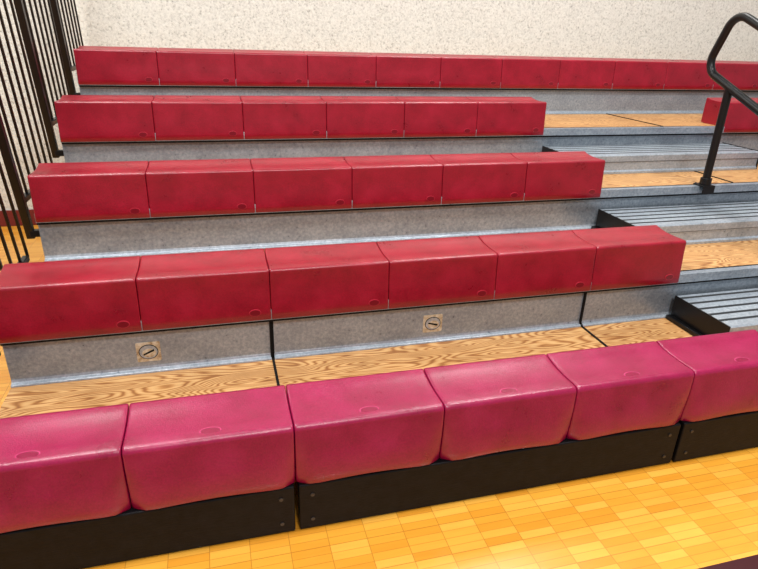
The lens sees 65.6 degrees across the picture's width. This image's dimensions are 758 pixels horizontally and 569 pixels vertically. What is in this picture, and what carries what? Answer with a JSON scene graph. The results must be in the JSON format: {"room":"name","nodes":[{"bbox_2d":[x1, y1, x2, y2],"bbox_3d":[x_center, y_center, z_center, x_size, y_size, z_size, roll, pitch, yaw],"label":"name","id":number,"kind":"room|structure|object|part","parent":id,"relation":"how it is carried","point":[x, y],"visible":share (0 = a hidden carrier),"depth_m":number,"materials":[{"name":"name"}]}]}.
{"room":"school gymnasium","nodes":[
{"label":"school gymnasium","id":0,"kind":"room"},
{"bbox_2d":[0,225,757,568],"bbox_3d":[1.922,0.997,1.496,14.000,0.050,8.850,-5,24,-14],"label":"floor","id":1,"kind":"structure","parent":0,"point":[700,512],"depth_m":1.84,"materials":[{"name":"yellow wood"}]},
{"bbox_2d":[0,78,757,568],"bbox_3d":[0.889,-0.529,3.476,7.781,1.113,3.363,-5,24,-14],"label":"bleachers","id":2,"kind":"object","parent":1,"relation":"on","point":[82,372],"visible":0.42,"depth_m":2.45,"materials":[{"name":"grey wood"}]},
{"bbox_2d":[0,0,83,355],"bbox_3d":[-1.596,-1.058,2.725,0.097,1.889,2.858,-5,24,-14],"label":"guard rail","id":3,"kind":"object","parent":2,"relation":"attached to","point":[21,198],"visible":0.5,"depth_m":2.72,"materials":[{"name":"black metal"}]},
{"bbox_2d":[0,385,294,532],"bbox_3d":[-1.372,0.543,1.507,2.283,0.221,0.225,-5,24,-14],"label":"bench","id":4,"kind":"object","parent":2,"relation":"on","point":[104,461],"visible":1,"depth_m":1.62,"materials":[{"name":"plastic"}]},
{"bbox_2d":[54,95,546,141],"bbox_3d":[-0.321,-0.966,3.386,2.740,0.209,0.228,-5,24,-14],"label":"bench","id":5,"kind":"object","parent":2,"relation":"on","point":[80,118],"visible":1,"depth_m":3.25,"materials":[{"name":"plastic"}]},
{"bbox_2d":[27,151,604,222],"bbox_3d":[-0.154,-0.504,2.885,2.740,0.209,0.227,-5,24,-14],"label":"bench","id":6,"kind":"object","parent":2,"relation":"on","point":[75,191],"visible":1,"depth_m":2.75,"materials":[{"name":"plastic"}]},
{"bbox_2d":[0,225,685,343],"bbox_3d":[0.012,-0.041,2.384,2.740,0.209,0.227,-5,24,-14],"label":"bench","id":7,"kind":"object","parent":2,"relation":"on","point":[46,300],"visible":1,"depth_m":2.24,"materials":[{"name":"plastic"}]},
{"bbox_2d":[73,46,757,89],"bbox_3d":[1.278,-1.567,4.344,6.396,0.209,0.228,-5,24,-14],"label":"bench","id":8,"kind":"object","parent":2,"relation":"on","point":[95,65],"visible":0.98,"depth_m":3.94,"materials":[{"name":"plastic"}]},
{"bbox_2d":[286,341,693,483],"bbox_3d":[0.392,0.404,1.964,1.369,0.221,0.226,-5,24,-14],"label":"bench","id":9,"kind":"object","parent":2,"relation":"on","point":[357,425],"visible":0.99,"depth_m":1.87,"materials":[{"name":"plastic"}]},
{"bbox_2d":[542,142,757,173],"bbox_3d":[1.730,-0.811,3.759,1.415,0.116,0.321,-5,24,-14],"label":"step","id":10,"kind":"structure","parent":2,"relation":"on","point":[643,158],"depth_m":3.67,"materials":[{"name":"grey metal"}]},
{"bbox_2d":[591,201,757,244],"bbox_3d":[1.896,-0.349,3.258,1.415,0.116,0.321,-5,24,-14],"label":"step","id":11,"kind":"structure","parent":2,"relation":"on","point":[720,222],"depth_m":3.12,"materials":[{"name":"grey metal"}]},
{"bbox_2d":[656,329,757,421],"bbox_3d":[1.274,0.334,2.193,0.455,0.221,0.225,-5,24,-14],"label":"bench","id":12,"kind":"object","parent":2,"relation":"on","point":[724,366],"visible":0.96,"depth_m":2.10,"materials":[{"name":"plastic"}]},
{"bbox_2d":[665,288,757,335],"bbox_3d":[2.062,0.114,2.756,1.415,0.116,0.321,-5,24,-14],"label":"step","id":13,"kind":"structure","parent":2,"relation":"on","point":[734,310],"depth_m":2.61,"materials":[{"name":"grey metal"}]},
{"bbox_2d":[693,12,757,193],"bbox_3d":[1.975,-0.666,2.784,0.080,1.150,1.326,-5,24,-14],"label":"handrail","id":14,"kind":"object","parent":2,"relation":"on","point":[730,90],"visible":1,"depth_m":3.15,"materials":[{"name":"black metal"}]},
{"bbox_3d":[1.851,-0.801,3.223,0.042,0.532,0.042,-5,24,-14],"label":"post","id":15,"kind":"part","parent":14,"relation":"part of","materials":[{"name":"black metal"}]},
{"bbox_2d":[701,98,757,132],"bbox_3d":[3.429,-1.262,4.357,2.283,0.209,0.227,-5,24,-14],"label":"bench","id":16,"kind":"object","parent":2,"relation":"on","point":[739,118],"visible":0.7,"depth_m":4.04,"materials":[{"name":"plastic"}]},
{"bbox_2d":[0,0,757,210],"bbox_3d":[0.872,-3.458,4.196,14.000,5.912,0.150,-5,24,-14],"label":"wall","id":17,"kind":"structure","parent":0,"point":[630,29],"depth_m":4.53,"materials":[{"name":"white paint"}]},
{"bbox_2d":[0,209,36,226],"bbox_3d":[0.804,-0.770,5.276,14.000,0.120,0.012,-5,24,-14],"label":"baseboard","id":18,"kind":"structure","parent":17,"relation":"attached to","point":[9,212],"depth_m":4.36,"materials":[{"name":"red plastic"}]}
]}

